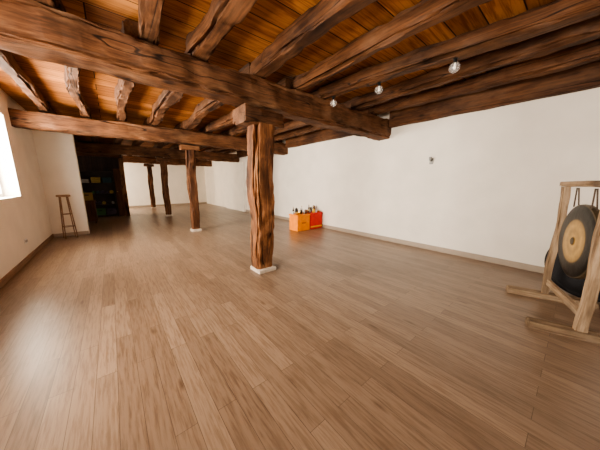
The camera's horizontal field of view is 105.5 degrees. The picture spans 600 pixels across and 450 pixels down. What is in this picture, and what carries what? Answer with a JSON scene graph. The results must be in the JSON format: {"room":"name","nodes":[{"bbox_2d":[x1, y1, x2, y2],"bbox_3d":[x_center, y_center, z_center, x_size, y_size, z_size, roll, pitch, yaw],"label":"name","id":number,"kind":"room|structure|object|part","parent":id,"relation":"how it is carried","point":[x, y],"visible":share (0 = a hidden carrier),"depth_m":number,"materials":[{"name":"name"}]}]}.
{"room":"exercise studio","nodes":[
{"label":"exercise studio","id":0,"kind":"room"},
{"bbox_2d":[0,88,51,278],"bbox_3d":[-3.151,-0.393,1.418,0.380,3.060,11.460,-8,13,-39],"label":"wall","id":1,"kind":"structure","parent":0,"point":[24,214],"depth_m":4.21,"materials":[{"name":"white paint"}]},
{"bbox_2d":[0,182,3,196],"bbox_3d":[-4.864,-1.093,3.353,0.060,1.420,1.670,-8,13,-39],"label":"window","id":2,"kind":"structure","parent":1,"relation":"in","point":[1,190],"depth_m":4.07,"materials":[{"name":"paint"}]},
{"bbox_2d":[0,234,53,288],"bbox_3d":[-2.915,1.059,1.710,0.018,0.100,11.200,-8,13,-39],"label":"baseboard","id":3,"kind":"structure","parent":1,"relation":"attached to","point":[18,267],"depth_m":3.85,"materials":[{"name":"brown wood"}]},
{"bbox_2d":[32,130,89,233],"bbox_3d":[-6.280,-1.236,6.017,0.700,3.060,0.260,-8,13,-39],"label":"wall","id":4,"kind":"structure","parent":0,"point":[55,151],"depth_m":5.92,"materials":[{"name":"white paint"}]},
{"bbox_2d":[54,231,88,236],"bbox_3d":[-6.185,0.242,6.185,0.682,0.090,0.018,-8,13,-39],"label":"baseboard","id":5,"kind":"structure","parent":4,"relation":"attached to","point":[80,232],"depth_m":6.17,"materials":[{"name":"brown wood"}]},
{"bbox_2d":[77,141,121,215],"bbox_3d":[-8.852,-1.855,9.387,2.620,3.060,0.120,-8,13,-39],"label":"wall partition","id":6,"kind":"structure","parent":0,"point":[90,163],"depth_m":9.52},
{"bbox_2d":[124,155,206,205],"bbox_3d":[-9.466,-2.646,13.697,7.980,3.060,0.380,-8,13,-39],"label":"wall","id":7,"kind":"structure","parent":0,"point":[136,174],"depth_m":14.10,"materials":[{"name":"white paint"}]},
{"bbox_2d":[129,202,206,207],"bbox_3d":[-8.302,-1.311,14.649,4.502,0.090,0.018,-8,13,-39],"label":"baseboard","id":8,"kind":"structure","parent":7,"relation":"attached to","point":[199,202],"depth_m":14.35,"materials":[{"name":"beige wood"}]},
{"bbox_2d":[224,162,245,211],"bbox_3d":[-3.459,-2.010,12.059,0.110,2.400,2.300,-8,13,-39],"label":"wall","id":9,"kind":"structure","parent":0,"point":[234,173],"depth_m":11.82,"materials":[{"name":"white paint"}]},
{"bbox_2d":[0,0,598,150],"bbox_3d":[-3.265,-2.842,5.958,7.980,0.120,19.960,-8,13,-39],"label":"ceiling","id":10,"kind":"structure","parent":0,"point":[266,19],"depth_m":2.80,"materials":[{"name":"brown wood"}]},
{"bbox_2d":[37,102,56,114],"bbox_3d":[-6.456,-2.689,6.155,0.255,0.227,4.080,-8,13,-39],"label":"joist","id":11,"kind":"object","parent":10,"relation":"attached to","point":[50,111],"visible":0.1,"depth_m":4.70,"materials":[{"name":"brown wood"}]},
{"bbox_2d":[79,109,97,142],"bbox_3d":[-5.976,-2.760,6.542,0.255,0.227,4.080,-8,13,-39],"label":"joist","id":12,"kind":"object","parent":10,"relation":"attached to","point":[93,138],"visible":0.27,"depth_m":7.14,"materials":[{"name":"brown wood"}]},
{"bbox_2d":[114,19,138,120],"bbox_3d":[-2.967,-2.264,3.842,0.235,0.236,3.940,-8,13,-39],"label":"joist","id":13,"kind":"object","parent":10,"relation":"attached to","point":[123,89],"visible":0.56,"depth_m":3.59,"materials":[{"name":"brown wood"}]},
{"bbox_2d":[134,117,151,145],"bbox_3d":[-5.017,-2.902,7.314,0.255,0.227,4.080,-8,13,-39],"label":"joist","id":14,"kind":"object","parent":10,"relation":"attached to","point":[146,122],"visible":0.21,"depth_m":7.96,"materials":[{"name":"brown wood"}]},
{"bbox_2d":[157,123,183,147],"bbox_3d":[-4.429,-2.989,7.788,0.255,0.227,4.080,-8,13,-39],"label":"joist","id":15,"kind":"object","parent":10,"relation":"attached to","point":[179,126],"visible":0.33,"depth_m":8.39,"materials":[{"name":"brown wood"}]},
{"bbox_2d":[149,50,207,125],"bbox_3d":[-2.462,-2.347,4.247,0.286,0.243,3.941,-8,13,-39],"label":"joist","id":16,"kind":"object","parent":10,"relation":"attached to","point":[166,99],"visible":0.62,"depth_m":4.31,"materials":[{"name":"brown wood"}]},
{"bbox_2d":[175,127,212,148],"bbox_3d":[-3.918,-3.064,8.199,0.255,0.227,4.080,-8,13,-39],"label":"joist","id":17,"kind":"object","parent":10,"relation":"attached to","point":[203,129],"visible":0.12,"depth_m":6.88,"materials":[{"name":"brown wood"}]},
{"bbox_2d":[199,130,229,149],"bbox_3d":[-3.376,-3.145,8.635,0.255,0.227,4.080,-8,13,-39],"label":"joist","id":18,"kind":"object","parent":10,"relation":"attached to","point":[224,132],"visible":0.14,"depth_m":7.34,"materials":[{"name":"brown wood"}]},
{"bbox_2d":[211,135,246,151],"bbox_3d":[-2.757,-3.236,9.133,0.255,0.227,4.080,-8,13,-39],"label":"joist","id":19,"kind":"object","parent":10,"relation":"attached to","point":[245,136],"visible":0.2,"depth_m":10.13,"materials":[{"name":"brown wood"}]},
{"bbox_2d":[225,149,236,152],"bbox_3d":[-2.262,-3.309,9.532,0.255,0.227,4.080,-8,13,-39],"label":"joist","id":20,"kind":"object","parent":10,"relation":"attached to","point":[226,150],"visible":0.23,"depth_m":10.67,"materials":[{"name":"brown wood"}]},
{"bbox_2d":[229,89,320,135],"bbox_3d":[-0.830,-2.588,5.562,0.267,0.264,3.944,-9,14,-40],"label":"joist","id":21,"kind":"object","parent":10,"relation":"attached to","point":[235,130],"visible":0.25,"depth_m":6.44,"materials":[{"name":"brown wood"}]},
{"bbox_2d":[274,100,351,134],"bbox_3d":[-0.203,-2.669,6.068,0.200,0.244,3.942,-9,13,-39],"label":"joist","id":22,"kind":"object","parent":10,"relation":"attached to","point":[292,124],"visible":0.32,"depth_m":5.95,"materials":[{"name":"brown wood"}]},
{"bbox_2d":[274,108,368,141],"bbox_3d":[0.294,-2.749,6.467,0.204,0.256,3.940,-8,13,-39],"label":"joist","id":23,"kind":"object","parent":10,"relation":"attached to","point":[303,130],"visible":0.51,"depth_m":6.82,"materials":[{"name":"brown wood"}]},
{"bbox_2d":[0,203,599,449],"bbox_3d":[-3.265,0.285,6.532,7.980,0.120,19.960,-8,13,-39],"label":"floor","id":24,"kind":"structure","parent":0,"point":[142,330],"depth_m":1.98,"materials":[{"name":"brown wood"}]},
{"bbox_2d":[56,195,77,238],"bbox_3d":[-6.000,-0.218,5.872,0.264,1.111,0.264,7,13,34],"label":"stool","id":25,"kind":"object","parent":24,"relation":"on","point":[58,196],"visible":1,"depth_m":5.84,"materials":[{"name":"brown wood"}]},
{"bbox_3d":[-6.123,-0.191,5.855,0.089,1.063,0.026,-2,11,-8],"label":"leg","id":26,"kind":"part","parent":25,"relation":"part of","materials":[{"name":"brown wood"}]},
{"bbox_3d":[-5.979,-0.173,5.755,0.026,1.063,0.089,-2,11,-8],"label":"leg","id":27,"kind":"part","parent":25,"relation":"part of","materials":[{"name":"brown wood"}]},
{"bbox_3d":[-6.023,-0.217,5.997,0.026,1.063,0.089,-2,11,-12],"label":"leg","id":28,"kind":"part","parent":25,"relation":"part of","materials":[{"name":"brown wood"}]},
{"bbox_3d":[-5.877,-0.199,5.899,0.089,1.063,0.026,-2,11,-12],"label":"leg","id":29,"kind":"part","parent":25,"relation":"part of","materials":[{"name":"brown wood"}]},
{"bbox_2d":[85,200,97,222],"bbox_3d":[-7.571,-0.440,7.911,0.800,0.810,0.463,-8,13,-39],"label":"sideboard","id":30,"kind":"object","parent":24,"relation":"on","point":[90,205],"visible":0.24,"depth_m":7.92,"materials":[{"name":"brown wood"}]},
{"bbox_2d":[83,193,92,200],"bbox_3d":[-7.443,-0.990,7.941,0.328,0.260,0.310,9,14,41],"label":"crate","id":31,"kind":"object","parent":30,"relation":"on","point":[87,196],"visible":0.66,"depth_m":7.86,"materials":[{"name":"plastic"}]},
{"bbox_2d":[79,170,118,215],"bbox_3d":[-8.375,-1.279,9.462,1.150,1.900,0.410,-8,13,-39],"label":"open shelf","id":32,"kind":"object","parent":24,"relation":"on","point":[84,174],"visible":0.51,"depth_m":9.62,"materials":[{"name":"black wood"}]},
{"bbox_3d":[-8.372,-2.193,9.290,1.090,0.024,0.400,-8,13,-39],"label":"shelf","id":33,"kind":"part","parent":32,"relation":"part of","materials":[{"name":"black wood"}]},
{"bbox_2d":[96,208,105,214],"bbox_3d":[-8.357,-0.559,9.571,0.310,0.260,0.328,-8,13,-39],"label":"crate","id":34,"kind":"object","parent":32,"relation":"on","point":[100,211],"visible":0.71,"depth_m":9.48,"materials":[{"name":"green plastic"}]},
{"bbox_3d":[-7.938,-1.342,9.807,0.030,1.900,0.400,-8,13,-39],"label":"panel","id":35,"kind":"part","parent":32,"relation":"part of","materials":[{"name":"black wood"}]},
{"bbox_2d":[113,169,125,215],"bbox_3d":[-7.790,-1.419,9.945,0.360,2.000,0.477,-8,13,-39],"label":"tall cabinet","id":36,"kind":"object","parent":24,"relation":"on","point":[116,172],"visible":0.73,"depth_m":9.74,"materials":[{"name":"brown wood"}]},
{"bbox_2d":[118,158,130,215],"bbox_3d":[-7.491,-1.590,9.718,0.177,2.420,0.178,-8,13,-39],"label":"upright","id":37,"kind":"object","parent":24,"relation":"on","point":[121,163],"visible":0.99,"depth_m":9.66,"materials":[{"name":"brown wood"}]},
{"bbox_2d":[76,152,119,157],"bbox_3d":[-8.466,-2.731,8.683,2.500,0.180,0.187,-8,13,-39],"label":"lintel","id":38,"kind":"object","parent":37,"relation":"on","point":[77,153],"visible":0.28,"depth_m":9.01,"materials":[{"name":"brown wood"}]},
{"bbox_2d":[143,164,156,208],"bbox_3d":[-8.283,-2.139,12.689,0.460,2.427,0.285,-8,13,-39],"label":"column","id":39,"kind":"structure","parent":24,"relation":"on","point":[149,166],"depth_m":12.59,"materials":[{"name":"wood"}]},
{"bbox_2d":[122,155,211,166],"bbox_3d":[-8.459,-3.502,12.288,7.220,0.416,0.355,-8,13,-39],"label":"cross beam","id":40,"kind":"structure","parent":39,"relation":"on","point":[126,158],"depth_m":12.51,"materials":[{"name":"brown wood"}]},
{"bbox_2d":[156,157,172,215],"bbox_3d":[-5.699,-1.588,9.677,0.470,2.430,0.289,-8,13,-39],"label":"column","id":41,"kind":"structure","parent":24,"relation":"on","point":[163,161],"depth_m":9.58,"materials":[{"name":"wood"}]},
{"bbox_2d":[75,142,238,161],"bbox_3d":[-5.918,-2.941,9.235,7.220,0.401,0.363,-8,13,-39],"label":"cross beam","id":42,"kind":"structure","parent":41,"relation":"on","point":[89,148],"depth_m":8.97,"materials":[{"name":"brown wood"}]},
{"bbox_2d":[114,115,126,143],"bbox_3d":[-5.481,-2.834,6.940,0.255,0.227,4.080,-8,13,-39],"label":"joist","id":43,"kind":"object","parent":42,"relation":"on","point":[117,140],"visible":0.26,"depth_m":7.61,"materials":[{"name":"brown wood"}]},
{"bbox_2d":[179,144,201,231],"bbox_3d":[-3.094,-1.021,6.577,0.460,2.434,0.323,-8,13,-39],"label":"column","id":44,"kind":"structure","parent":24,"relation":"on","point":[190,150],"depth_m":6.46,"materials":[{"name":"wood"}]},
{"bbox_2d":[8,108,287,154],"bbox_3d":[-3.035,-2.413,6.378,6.440,0.405,0.387,-8,13,-39],"label":"cross beam","id":45,"kind":"structure","parent":44,"relation":"on","point":[30,120],"depth_m":5.34,"materials":[{"name":"brown wood"}]},
{"bbox_2d":[232,103,283,273],"bbox_3d":[-0.604,-0.465,3.538,0.620,2.436,0.445,-8,13,-39],"label":"column","id":46,"kind":"structure","parent":24,"relation":"on","point":[261,124],"depth_m":3.37,"materials":[{"name":"wood"}]},
{"bbox_2d":[0,0,391,140],"bbox_3d":[-0.525,-1.855,3.362,6.443,0.444,0.412,-8,13,-38],"label":"cross beam","id":47,"kind":"structure","parent":46,"relation":"on","point":[32,29],"depth_m":2.36,"materials":[{"name":"brown wood"}]},
{"bbox_2d":[0,49,48,111],"bbox_3d":[-3.900,-2.125,3.091,0.205,0.236,3.941,-8,13,-39],"label":"joist","id":48,"kind":"object","parent":47,"relation":"on","point":[8,63],"visible":0.96,"depth_m":3.30,"materials":[{"name":"brown wood"}]},
{"bbox_2d":[34,0,56,8],"bbox_3d":[-0.379,-1.525,-0.241,0.199,0.268,5.721,-8,13,-38],"label":"joist","id":49,"kind":"object","parent":47,"relation":"on","point":[49,3],"visible":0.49,"depth_m":1.87,"materials":[{"name":"brown wood"}]},
{"bbox_2d":[56,0,89,116],"bbox_3d":[-3.426,-2.195,3.474,0.259,0.261,3.943,-9,14,-40],"label":"joist","id":50,"kind":"object","parent":47,"relation":"on","point":[71,75],"visible":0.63,"depth_m":3.42,"materials":[{"name":"brown wood"}]},
{"bbox_2d":[138,0,164,45],"bbox_3d":[0.147,-1.595,0.186,0.248,0.251,5.723,-8,13,-38],"label":"joist","id":51,"kind":"object","parent":47,"relation":"on","point":[149,11],"visible":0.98,"depth_m":2.05,"materials":[{"name":"brown wood"}]},
{"bbox_2d":[182,63,250,129],"bbox_3d":[-1.885,-2.435,4.712,0.379,0.251,3.940,-8,13,-39],"label":"joist","id":52,"kind":"object","parent":47,"relation":"on","point":[206,106],"visible":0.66,"depth_m":4.67,"materials":[{"name":"brown wood"}]},
{"bbox_2d":[185,0,257,60],"bbox_3d":[0.585,-1.649,0.538,0.298,0.255,5.722,-8,13,-39],"label":"joist","id":53,"kind":"object","parent":47,"relation":"on","point":[222,16],"visible":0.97,"depth_m":2.16,"materials":[{"name":"brown wood"}]},
{"bbox_2d":[205,78,292,132],"bbox_3d":[-1.369,-2.494,5.130,0.342,0.252,3.943,-8,13,-39],"label":"joist","id":54,"kind":"object","parent":47,"relation":"on","point":[226,120],"visible":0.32,"depth_m":5.62,"materials":[{"name":"brown wood"}]},
{"bbox_2d":[250,0,377,78],"bbox_3d":[1.179,-1.752,1.014,0.292,0.254,5.722,-8,13,-38],"label":"joist","id":55,"kind":"object","parent":47,"relation":"on","point":[314,23],"visible":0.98,"depth_m":2.30,"materials":[{"name":"brown wood"}]},
{"bbox_2d":[292,0,491,90],"bbox_3d":[1.730,-1.827,1.459,0.239,0.243,5.721,-8,13,-39],"label":"joist","id":56,"kind":"object","parent":47,"relation":"on","point":[425,14],"visible":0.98,"depth_m":2.35,"materials":[{"name":"brown wood"}]},
{"bbox_2d":[319,0,599,99],"bbox_3d":[2.439,-1.926,2.007,5.721,0.245,0.266,10,14,43],"label":"joist","id":57,"kind":"object","parent":47,"relation":"on","point":[557,14],"visible":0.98,"depth_m":2.46,"materials":[{"name":"brown wood"}]},
{"bbox_2d":[452,57,457,68],"bbox_3d":[1.803,-1.860,2.657,0.115,0.164,0.115,-8,13,-39],"label":"light bulb","id":58,"kind":"object","parent":57,"relation":"hanging from","point":[455,58],"visible":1,"depth_m":2.65,"materials":[{"name":"white glass"}]},
{"bbox_2d":[351,15,599,110],"bbox_3d":[2.866,-1.997,2.373,0.268,0.265,5.720,-8,13,-39],"label":"joist","id":59,"kind":"object","parent":47,"relation":"on","point":[587,30],"visible":0.94,"depth_m":2.84,"materials":[{"name":"brown wood"}]},
{"bbox_2d":[369,38,599,114],"bbox_3d":[3.392,-2.080,2.796,0.327,0.283,5.720,-8,13,-39],"label":"joist","id":60,"kind":"object","parent":47,"relation":"on","point":[574,56],"visible":0.95,"depth_m":3.25,"materials":[{"name":"brown wood"}]},
{"bbox_2d":[289,213,309,231],"bbox_3d":[-0.013,-0.098,6.933,0.500,0.490,0.422,-8,13,-39],"label":"storage box","id":61,"kind":"object","parent":24,"relation":"on","point":[301,222],"visible":0.88,"depth_m":6.78,"materials":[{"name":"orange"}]},
{"bbox_3d":[-0.014,-0.315,6.894,0.500,0.050,0.420,-8,13,-39],"label":"lid","id":62,"kind":"part","parent":61,"relation":"part of","materials":[{"name":"orange fabric"}]},
{"bbox_2d":[307,212,321,228],"bbox_3d":[0.389,-0.163,7.257,0.500,0.500,0.420,-8,13,-39],"label":"storage box","id":63,"kind":"object","parent":24,"relation":"on","point":[316,217],"visible":0.59,"depth_m":7.09,"materials":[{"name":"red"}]},
{"bbox_3d":[0.389,-0.384,7.216,0.500,0.050,0.420,-8,13,-39],"label":"lid","id":64,"kind":"part","parent":63,"relation":"part of","materials":[{"name":"red fabric"}]},
{"bbox_2d":[506,180,599,344],"bbox_3d":[2.835,0.272,2.326,0.770,1.425,1.040,6,12,31],"label":"stand","id":65,"kind":"object","parent":24,"relation":"on","point":[584,307],"visible":0.94,"depth_m":2.19,"materials":[{"name":"brown wood"}]},
{"bbox_3d":[3.031,0.205,2.706,0.085,1.300,0.071,6,12,31],"label":"post","id":66,"kind":"part","parent":65,"relation":"part of","materials":[{"name":"brown wood"}]},
{"bbox_2d":[558,188,599,278],"bbox_3d":[2.802,0.089,2.294,0.077,0.909,0.752,6,12,31],"label":"gong","id":67,"kind":"object","parent":65,"relation":"hanging from","point":[577,229],"visible":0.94,"depth_m":2.25,"materials":[{"name":"brown metal"}]},
{"bbox_3d":[2.893,-0.281,2.372,0.052,0.209,0.012,6,12,31],"label":"cord","id":68,"kind":"part","parent":67,"relation":"part of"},
{"bbox_3d":[2.714,-0.229,2.088,0.052,0.209,0.012,6,12,31],"label":"cord","id":69,"kind":"part","parent":67,"relation":"part of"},
{"bbox_3d":[2.579,0.337,1.984,0.092,1.300,0.079,6,12,31],"label":"post","id":70,"kind":"part","parent":65,"relation":"part of","materials":[{"name":"brown wood"}]},
{"bbox_2d":[544,250,599,301],"bbox_3d":[3.513,0.485,2.724,0.148,0.862,0.820,-7,12,-33],"label":"case","id":71,"kind":"object","parent":24,"relation":"on","point":[573,286],"visible":0.3,"depth_m":2.88,"materials":[{"name":"black fabric"}]},
{"bbox_2d":[204,87,599,266],"bbox_3d":[-0.325,-1.713,8.612,0.380,3.060,19.200,-8,13,-39],"label":"wall","id":72,"kind":"structure","parent":0,"point":[491,188],"depth_m":4.31,"materials":[{"name":"white paint"}]},
{"bbox_2d":[237,140,281,157],"bbox_3d":[-1.891,-3.276,9.846,0.153,0.434,3.700,-8,13,-39],"label":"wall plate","id":73,"kind":"object","parent":72,"relation":"attached to","point":[240,154],"visible":0.15,"depth_m":10.75,"materials":[{"name":"brown wood"}]},
{"bbox_2d":[285,115,376,147],"bbox_3d":[0.661,-2.710,6.780,0.156,0.440,3.560,-8,13,-39],"label":"wall plate","id":74,"kind":"object","parent":72,"relation":"attached to","point":[316,136],"visible":0.38,"depth_m":6.96,"materials":[{"name":"brown wood"}]},
{"bbox_2d":[246,210,543,273],"bbox_3d":[1.453,0.189,6.434,0.018,0.105,13.100,-8,13,-39],"label":"baseboard","id":75,"kind":"structure","parent":72,"relation":"attached to","point":[524,266],"depth_m":4.60,"materials":[{"name":"beige wood"}]},
{"bbox_2d":[389,60,599,127],"bbox_3d":[3.793,-2.023,3.015,0.150,0.438,5.530,-8,13,-39],"label":"ceiling beam","id":76,"kind":"structure","parent":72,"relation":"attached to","point":[586,76],"depth_m":3.57,"materials":[{"name":"brown wood"}]}
]}

